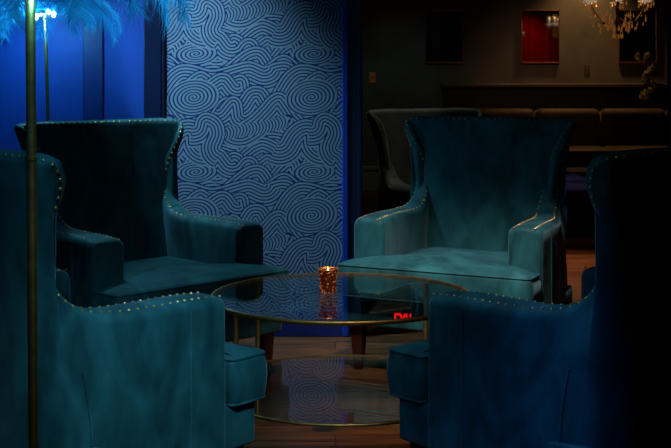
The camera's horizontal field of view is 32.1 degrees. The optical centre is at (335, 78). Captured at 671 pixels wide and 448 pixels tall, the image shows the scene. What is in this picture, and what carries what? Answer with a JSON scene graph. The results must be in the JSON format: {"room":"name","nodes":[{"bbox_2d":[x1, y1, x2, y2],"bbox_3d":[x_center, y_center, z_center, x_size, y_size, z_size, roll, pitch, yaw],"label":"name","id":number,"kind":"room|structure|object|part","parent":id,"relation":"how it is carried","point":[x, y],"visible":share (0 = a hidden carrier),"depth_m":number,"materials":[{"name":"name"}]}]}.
{"room":"cocktail lounge","nodes":[
{"label":"cocktail lounge","id":0,"kind":"room"},
{"bbox_2d":[0,0,341,309],"bbox_3d":[-1.837,-0.250,5.974,3.925,3.100,0.160,0,0,0],"label":"wall","id":1,"kind":"structure","parent":0,"point":[256,94],"depth_m":5.89,"materials":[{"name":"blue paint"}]},
{"bbox_2d":[83,0,102,119],"bbox_3d":[-1.224,-0.310,5.889,0.103,2.960,0.014,0,0,0],"label":"trim","id":2,"kind":"structure","parent":1,"relation":"attached to","point":[92,46],"depth_m":5.88,"materials":[{"name":"blue paint"}]},
{"bbox_2d":[144,0,164,117],"bbox_3d":[-0.913,-0.245,5.884,0.106,3.090,0.024,0,0,0],"label":"trim","id":3,"kind":"structure","parent":1,"relation":"attached to","point":[154,44],"depth_m":5.87,"materials":[{"name":"blue paint"}]},
{"bbox_2d":[274,310,341,336],"bbox_3d":[-0.413,1.235,5.886,0.894,0.130,0.019,0,0,0],"label":"baseboard","id":4,"kind":"structure","parent":1,"relation":"attached to","point":[288,330],"depth_m":5.88,"materials":[{"name":"blue paint"}]},
{"bbox_2d":[342,0,348,336],"bbox_3d":[0.050,-0.245,5.884,0.032,3.090,0.024,0,0,0],"label":"trim","id":5,"kind":"structure","parent":1,"relation":"attached to","point":[345,3],"depth_m":5.87,"materials":[{"name":"blue paint"}]},
{"bbox_2d":[349,0,361,335],"bbox_3d":[0.099,-0.245,5.973,0.070,3.090,0.202,0,0,0],"label":"trim","id":6,"kind":"structure","parent":1,"relation":"attached to","point":[355,6],"depth_m":5.88,"materials":[{"name":"blue paint"}]},
{"bbox_2d":[229,191,594,447],"bbox_3d":[1.500,1.325,6.050,11.000,0.050,15.300,0,0,0],"label":"floor","id":7,"kind":"structure","parent":0,"point":[319,389],"depth_m":4.88,"materials":[{"name":"brown wood"}]},
{"bbox_2d":[0,0,124,120],"bbox_3d":[-1.416,0.382,5.593,0.773,1.835,0.769,0,0,26],"label":"floor lamp","id":8,"kind":"object","parent":7,"relation":"on","point":[45,15],"visible":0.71,"depth_m":5.58,"materials":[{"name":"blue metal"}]},
{"bbox_2d":[0,0,203,447],"bbox_3d":[-0.686,0.414,2.629,0.812,1.771,0.846,0,0,21],"label":"floor lamp","id":9,"kind":"object","parent":7,"relation":"on","point":[30,21],"visible":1,"depth_m":2.63,"materials":[{"name":"gold metal"}]},
{"bbox_2d":[0,149,266,447],"bbox_3d":[-0.808,0.742,3.500,0.904,1.115,0.834,0,0,40],"label":"wingback armchair","id":10,"kind":"object","parent":7,"relation":"on","point":[156,372],"visible":0.97,"depth_m":3.10,"materials":[{"name":"teal fabric"}]},
{"bbox_3d":[-1.007,0.640,3.265,0.869,0.910,0.217,0,0,40],"label":"backrest","id":11,"kind":"part","parent":10,"relation":"part of","materials":[{"name":"teal fabric"}]},
{"bbox_3d":[-1.087,0.843,3.720,0.174,0.503,0.515,0,0,40],"label":"armrest","id":12,"kind":"part","parent":10,"relation":"part of","materials":[{"name":"teal fabric"}]},
{"bbox_3d":[-0.696,0.415,3.294,0.439,0.446,0.658,0,0,40],"label":"nailhead trim","id":13,"kind":"part","parent":10,"relation":"part of","materials":[{"name":"gold metal"}]},
{"bbox_3d":[-0.686,0.415,3.316,0.419,0.446,0.611,0,0,40],"label":"nailhead trim","id":14,"kind":"part","parent":10,"relation":"part of","materials":[{"name":"gold metal"}]},
{"bbox_3d":[-0.544,0.843,3.261,0.174,0.503,0.515,0,0,40],"label":"armrest","id":15,"kind":"part","parent":10,"relation":"part of","materials":[{"name":"teal fabric"}]},
{"bbox_3d":[-0.789,1.028,3.522,0.860,0.133,0.688,0,0,40],"label":"seat","id":16,"kind":"part","parent":10,"relation":"part of","materials":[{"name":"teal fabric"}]},
{"bbox_2d":[225,342,266,403],"bbox_3d":[-0.757,0.878,3.560,0.904,0.184,0.678,0,0,40],"label":"seat cushion","id":17,"kind":"object","parent":10,"relation":"on","point":[245,366],"depth_m":3.46,"materials":[{"name":"teal fabric"}]},
{"bbox_2d":[14,118,289,379],"bbox_3d":[-0.796,0.742,5.011,0.904,1.115,0.834,0,0,-44],"label":"wingback armchair","id":18,"kind":"object","parent":7,"relation":"on","point":[124,233],"visible":0.7,"depth_m":5.12,"materials":[{"name":"teal fabric"}]},
{"bbox_3d":[-1.012,0.415,4.920,0.439,0.446,0.658,0,0,-44],"label":"nailhead trim","id":19,"kind":"part","parent":18,"relation":"part of","materials":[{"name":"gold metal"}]},
{"bbox_3d":[-0.991,0.415,4.908,0.419,0.446,0.611,0,0,-44],"label":"nailhead trim","id":20,"kind":"part","parent":18,"relation":"part of","materials":[{"name":"gold metal"}]},
{"bbox_3d":[-1.059,0.843,4.772,0.174,0.503,0.516,0,0,-44],"label":"armrest","id":21,"kind":"part","parent":18,"relation":"part of","materials":[{"name":"teal fabric"}]},
{"bbox_3d":[-1.012,0.640,5.232,0.869,0.910,0.217,0,0,-44],"label":"backrest","id":22,"kind":"part","parent":18,"relation":"part of","materials":[{"name":"teal fabric"}]},
{"bbox_3d":[-0.689,0.415,5.204,0.419,0.446,0.611,0,0,-44],"label":"nailhead trim","id":23,"kind":"part","parent":18,"relation":"part of","materials":[{"name":"gold metal"}]},
{"bbox_2d":[95,256,289,311],"bbox_3d":[-0.742,0.878,4.956,0.904,0.184,0.678,0,0,-44],"label":"seat cushion","id":24,"kind":"object","parent":18,"relation":"on","point":[142,277],"depth_m":4.82,"materials":[{"name":"teal fabric"}]},
{"bbox_3d":[-0.551,0.843,5.269,0.174,0.503,0.515,0,0,-44],"label":"armrest","id":25,"kind":"part","parent":18,"relation":"part of","materials":[{"name":"teal fabric"}]},
{"bbox_3d":[-0.700,0.415,5.226,0.439,0.446,0.658,0,0,-44],"label":"nailhead trim","id":26,"kind":"part","parent":18,"relation":"part of","materials":[{"name":"gold metal"}]},
{"bbox_3d":[-0.776,1.028,4.991,0.860,0.133,0.688,0,0,-44],"label":"seat","id":27,"kind":"part","parent":18,"relation":"part of","materials":[{"name":"teal fabric"}]},
{"bbox_3d":[-0.305,1.197,5.045,0.060,0.206,0.060,0,0,-44],"label":"leg","id":28,"kind":"part","parent":18,"relation":"part of","materials":[{"name":"brown wood"}]},
{"bbox_2d":[211,272,467,426],"bbox_3d":[0.025,1.052,4.350,0.982,0.496,0.982,0,0,0],"label":"coffee table","id":29,"kind":"object","parent":7,"relation":"on","point":[237,314],"visible":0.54,"depth_m":4.45,"materials":[{"name":"gold metal"}]},
{"bbox_3d":[-0.346,1.062,4.050,0.028,0.476,0.027,0,0,0],"label":"leg","id":30,"kind":"part","parent":29,"relation":"part of","materials":[{"name":"gold metal"}]},
{"bbox_3d":[-0.313,1.062,4.687,0.028,0.476,0.027,0,0,0],"label":"leg","id":31,"kind":"part","parent":29,"relation":"part of","materials":[{"name":"gold metal"}]},
{"bbox_2d":[317,267,338,292],"bbox_3d":[-0.028,0.757,4.390,0.081,0.092,0.081,0,0,0],"label":"votive candle","id":32,"kind":"object","parent":29,"relation":"on","point":[327,275],"visible":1,"depth_m":4.36,"materials":[{"name":"orange glass"}]},
{"bbox_3d":[0.362,1.062,4.687,0.028,0.476,0.027,0,0,0],"label":"leg","id":33,"kind":"part","parent":29,"relation":"part of","materials":[{"name":"gold metal"}]},
{"bbox_2d":[366,108,481,210],"bbox_3d":[0.757,0.742,6.955,0.904,1.115,0.834,0,0,-33],"label":"wingback armchair","id":34,"kind":"object","parent":7,"relation":"on","point":[392,144],"visible":0.14,"depth_m":7.06,"materials":[{"name":"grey fabric"}]},
{"bbox_3d":[0.452,0.843,6.773,0.174,0.503,0.515,0,0,-33],"label":"armrest","id":35,"kind":"part","parent":34,"relation":"part of","materials":[{"name":"grey fabric"}]},
{"bbox_2d":[337,116,576,369],"bbox_3d":[0.582,0.742,5.349,0.904,1.115,0.834,0,0,26],"label":"wingback armchair","id":36,"kind":"object","parent":7,"relation":"on","point":[484,212],"visible":0.91,"depth_m":5.49,"materials":[{"name":"teal fabric"}]},
{"bbox_3d":[0.104,1.197,5.227,0.060,0.206,0.060,0,0,26],"label":"leg","id":37,"kind":"part","parent":36,"relation":"part of","materials":[{"name":"brown wood"}]},
{"bbox_3d":[0.424,0.415,5.522,0.439,0.446,0.658,0,0,26],"label":"nailhead trim","id":38,"kind":"part","parent":36,"relation":"part of","materials":[{"name":"gold metal"}]},
{"bbox_3d":[0.269,0.843,5.517,0.174,0.503,0.515,0,0,26],"label":"armrest","id":39,"kind":"part","parent":36,"relation":"part of","materials":[{"name":"teal fabric"}]},
{"bbox_3d":[0.420,0.415,5.498,0.419,0.446,0.611,0,0,26],"label":"nailhead trim","id":40,"kind":"part","parent":36,"relation":"part of","materials":[{"name":"gold metal"}]},
{"bbox_2d":[337,246,540,304],"bbox_3d":[0.548,0.878,5.279,0.904,0.184,0.678,0,0,26],"label":"seat cushion","id":41,"kind":"object","parent":36,"relation":"on","point":[486,269],"depth_m":5.05,"materials":[{"name":"teal fabric"}]},
{"bbox_3d":[0.570,1.028,5.323,0.860,0.133,0.688,0,0,26],"label":"seat","id":42,"kind":"part","parent":36,"relation":"part of","materials":[{"name":"teal fabric"}]},
{"bbox_3d":[0.719,0.640,5.625,0.869,0.910,0.217,0,0,26],"label":"backrest","id":43,"kind":"part","parent":36,"relation":"part of","materials":[{"name":"teal fabric"}]},
{"bbox_3d":[0.799,0.415,5.311,0.419,0.446,0.611,0,0,26],"label":"nailhead trim","id":44,"kind":"part","parent":36,"relation":"part of","materials":[{"name":"gold metal"}]},
{"bbox_3d":[0.907,0.843,5.203,0.174,0.503,0.515,0,0,26],"label":"armrest","id":45,"kind":"part","parent":36,"relation":"part of","materials":[{"name":"teal fabric"}]},
{"bbox_3d":[0.816,0.415,5.329,0.439,0.446,0.658,0,0,26],"label":"nailhead trim","id":46,"kind":"part","parent":36,"relation":"part of","materials":[{"name":"gold metal"}]},
{"bbox_2d":[387,147,670,447],"bbox_3d":[0.758,0.742,3.546,0.904,1.115,0.834,0,0,-41],"label":"wingback armchair","id":47,"kind":"object","parent":7,"relation":"on","point":[491,371],"visible":1,"depth_m":3.13,"materials":[{"name":"teal fabric"}]},
{"bbox_2d":[387,339,428,403],"bbox_3d":[0.707,0.878,3.605,0.904,0.184,0.678,0,0,-41],"label":"seat cushion","id":48,"kind":"object","parent":47,"relation":"on","point":[407,364],"depth_m":3.49,"materials":[{"name":"teal fabric"}]},
{"bbox_3d":[0.266,1.197,3.541,0.060,0.206,0.060,0,0,-41],"label":"leg","id":49,"kind":"part","parent":47,"relation":"part of","materials":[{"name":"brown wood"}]},
{"bbox_3d":[0.739,1.028,3.568,0.860,0.133,0.688,0,0,-41],"label":"seat","id":50,"kind":"part","parent":47,"relation":"part of","materials":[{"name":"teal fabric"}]},
{"bbox_3d":[0.499,0.843,3.303,0.174,0.503,0.516,0,0,-41],"label":"armrest","id":51,"kind":"part","parent":47,"relation":"part of","materials":[{"name":"teal fabric"}]},
{"bbox_3d":[0.640,0.415,3.360,0.419,0.446,0.611,0,0,-41],"label":"nailhead trim","id":52,"kind":"part","parent":47,"relation":"part of","materials":[{"name":"gold metal"}]},
{"bbox_3d":[0.650,0.415,3.338,0.439,0.446,0.658,0,0,-41],"label":"nailhead trim","id":53,"kind":"part","parent":47,"relation":"part of","materials":[{"name":"gold metal"}]},
{"bbox_3d":[1.034,0.843,3.771,0.174,0.503,0.515,0,0,-41],"label":"armrest","id":54,"kind":"part","parent":47,"relation":"part of","materials":[{"name":"teal fabric"}]},
{"bbox_3d":[0.961,0.640,3.314,0.869,0.910,0.217,0,0,-41],"label":"backrest","id":55,"kind":"part","parent":47,"relation":"part of","materials":[{"name":"teal fabric"}]},
{"bbox_2d":[476,108,666,166],"bbox_3d":[4.064,0.807,12.770,5.127,0.945,0.940,0,0,0],"label":"banquette","id":56,"kind":"object","parent":7,"relation":"on","point":[614,129],"visible":0.41,"depth_m":13.00,"materials":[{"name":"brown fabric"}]},
{"bbox_2d":[476,108,534,116],"bbox_3d":[1.867,0.557,13.100,0.725,0.445,0.200,0,0,0],"label":"cushion","id":57,"kind":"object","parent":56,"relation":"on","point":[486,112],"depth_m":13.01,"materials":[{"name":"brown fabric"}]},
{"bbox_2d":[534,108,599,145],"bbox_3d":[2.599,0.557,13.100,0.725,0.445,0.200,0,0,0],"label":"cushion","id":58,"kind":"object","parent":56,"relation":"on","point":[587,130],"depth_m":13.00,"materials":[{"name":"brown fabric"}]},
{"bbox_2d":[567,146,613,165],"bbox_3d":[2.599,0.833,12.665,0.725,0.175,0.730,0,0,0],"label":"seat cushion","id":59,"kind":"object","parent":56,"relation":"on","point":[577,155],"depth_m":12.30,"materials":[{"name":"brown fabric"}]},
{"bbox_2d":[600,108,665,146],"bbox_3d":[3.333,0.557,13.100,0.725,0.445,0.200,0,0,0],"label":"cushion","id":60,"kind":"object","parent":56,"relation":"on","point":[618,126],"depth_m":13.00,"materials":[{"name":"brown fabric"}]},
{"bbox_2d":[604,146,666,150],"bbox_3d":[3.333,0.833,12.665,0.725,0.175,0.730,0,0,0],"label":"seat cushion","id":61,"kind":"object","parent":56,"relation":"on","point":[615,148],"depth_m":12.62,"materials":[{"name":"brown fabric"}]},
{"bbox_2d":[665,110,666,145],"bbox_3d":[4.066,0.557,13.100,0.725,0.445,0.200,0,0,0],"label":"cushion","id":62,"kind":"object","parent":56,"relation":"on","point":[666,110],"depth_m":13.06,"materials":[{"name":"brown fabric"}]},
{"bbox_2d":[566,174,585,181],"bbox_3d":[2.020,1.096,10.700,0.524,0.408,0.524,0,0,0],"label":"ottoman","id":63,"kind":"object","parent":7,"relation":"on","point":[569,177],"visible":0.05,"depth_m":10.46,"materials":[{"name":"purple fabric"}]},
{"bbox_2d":[566,167,586,177],"bbox_3d":[2.500,1.100,11.600,0.524,0.400,0.524,0,0,0],"label":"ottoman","id":64,"kind":"object","parent":7,"relation":"on","point":[581,171],"visible":0.06,"depth_m":11.43,"materials":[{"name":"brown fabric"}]},
{"bbox_2d":[565,182,594,237],"bbox_3d":[2.140,1.094,9.750,0.524,0.412,0.524,0,0,0],"label":"ottoman","id":65,"kind":"object","parent":7,"relation":"on","point":[579,211],"visible":0.3,"depth_m":9.50,"materials":[{"name":"purple fabric"}]},
{"bbox_2d":[565,182,589,200],"bbox_3d":[2.140,0.946,9.750,0.524,0.115,0.524,0,0,0],"label":"cushion","id":66,"kind":"object","parent":65,"relation":"on","point":[574,191],"depth_m":9.49,"materials":[{"name":"purple fabric"}]},
{"bbox_2d":[667,0,670,146],"bbox_3d":[1.805,-0.245,5.974,0.170,3.090,0.160,0,0,0],"label":"trim","id":67,"kind":"structure","parent":7,"relation":"on","point":[668,1],"depth_m":6.02,"materials":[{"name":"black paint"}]},
{"bbox_3d":[4.050,0.845,13.288,5.100,0.910,0.095,0,0,0],"label":"trim","id":68,"kind":"structure","parent":7,"relation":"on","visible":0},
{"bbox_2d":[639,52,658,107],"bbox_3d":[3.574,0.036,13.291,0.235,0.707,0.196,0,0,0],"label":"spiral topiary","id":69,"kind":"object","parent":68,"relation":"on","point":[649,62],"visible":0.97,"depth_m":13.28,"materials":[{"name":"green plant"}]},
{"bbox_2d":[362,0,666,165],"bbox_3d":[1.500,-0.250,13.600,11.000,3.100,0.200,0,0,0],"label":"wall","id":70,"kind":"structure","parent":0,"point":[393,31],"depth_m":13.50,"materials":[{"name":"grey paint"}]},
{"bbox_2d":[362,166,377,190],"bbox_3d":[-1.278,1.155,13.477,5.045,0.290,0.045,0,0,0],"label":"baseboard","id":71,"kind":"structure","parent":70,"relation":"attached to","point":[369,173],"depth_m":13.47,"materials":[{"name":"grey paint"}]},
{"bbox_2d":[370,72,374,82],"bbox_3d":[0.428,-0.013,13.492,0.068,0.116,0.016,0,0,0],"label":"light switch","id":72,"kind":"object","parent":70,"relation":"attached to","point":[372,74],"visible":1,"depth_m":13.49,"materials":[{"name":"orange metal"}]},
{"bbox_2d":[425,10,462,62],"bbox_3d":[1.255,-0.484,13.484,0.444,0.619,0.030,0,0,0],"label":"wall mirror","id":73,"kind":"object","parent":70,"relation":"attached to","point":[443,28],"visible":1,"depth_m":13.49,"materials":[{"name":"black mirror"}]},
{"bbox_2d":[521,10,559,62],"bbox_3d":[2.366,-0.484,13.484,0.444,0.619,0.030,0,0,0],"label":"wall mirror","id":74,"kind":"object","parent":70,"relation":"attached to","point":[540,29],"visible":1,"depth_m":13.49,"materials":[{"name":"red mirror"}]},
{"bbox_2d":[441,83,666,86],"bbox_3d":[4.008,0.077,13.405,5.585,0.045,0.190,0,0,0],"label":"trim","id":75,"kind":"structure","parent":70,"relation":"attached to","point":[442,84],"depth_m":13.31,"materials":[{"name":"brown wood"}]},
{"bbox_2d":[443,87,666,112],"bbox_3d":[4.022,0.700,13.430,5.555,1.200,0.140,0,0,0],"label":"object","id":76,"kind":"structure","parent":70,"relation":"attached to","point":[534,98],"depth_m":13.36,"materials":[{"name":"brown wood"}]},
{"bbox_2d":[584,64,589,74],"bbox_3d":[2.910,-0.105,13.492,0.068,0.116,0.016,0,0,0],"label":"light switch","id":77,"kind":"object","parent":70,"relation":"attached to","point":[586,66],"visible":1,"depth_m":13.49,"materials":[{"name":"beige plastic"}]},
{"bbox_2d":[618,10,656,62],"bbox_3d":[3.494,-0.484,13.484,0.444,0.619,0.030,0,0,0],"label":"wall mirror","id":78,"kind":"object","parent":70,"relation":"attached to","point":[632,48],"visible":0.77,"depth_m":13.49,"materials":[{"name":"black mirror"}]},
{"bbox_3d":[1.500,-1.850,6.050,11.000,0.100,15.300,0,0,0],"label":"ceiling","id":79,"kind":"structure","parent":0,"visible":0},
{"bbox_2d":[583,0,654,38],"bbox_3d":[2.421,-1.070,10.000,0.634,1.456,0.653,0,0,0],"label":"chandelier","id":80,"kind":"object","parent":79,"relation":"hanging from","point":[590,3],"visible":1,"depth_m":9.98,"materials":[{"name":"brown metal"}]},
{"bbox_3d":[2.284,-0.558,9.952,0.257,0.184,0.009,0,0,-19],"label":"arm","id":81,"kind":"part","parent":80,"relation":"part of","materials":[{"name":"brown metal"}]},
{"bbox_3d":[2.421,-0.653,10.000,0.060,0.550,0.060,0,0,0],"label":"stem","id":82,"kind":"part","parent":80,"relation":"part of","materials":[{"name":"brown metal"}]},
{"bbox_3d":[2.531,-0.558,9.905,0.197,0.184,0.171,0,0,0],"label":"arm","id":83,"kind":"part","parent":80,"relation":"part of","materials":[{"name":"brown metal"}]}
]}

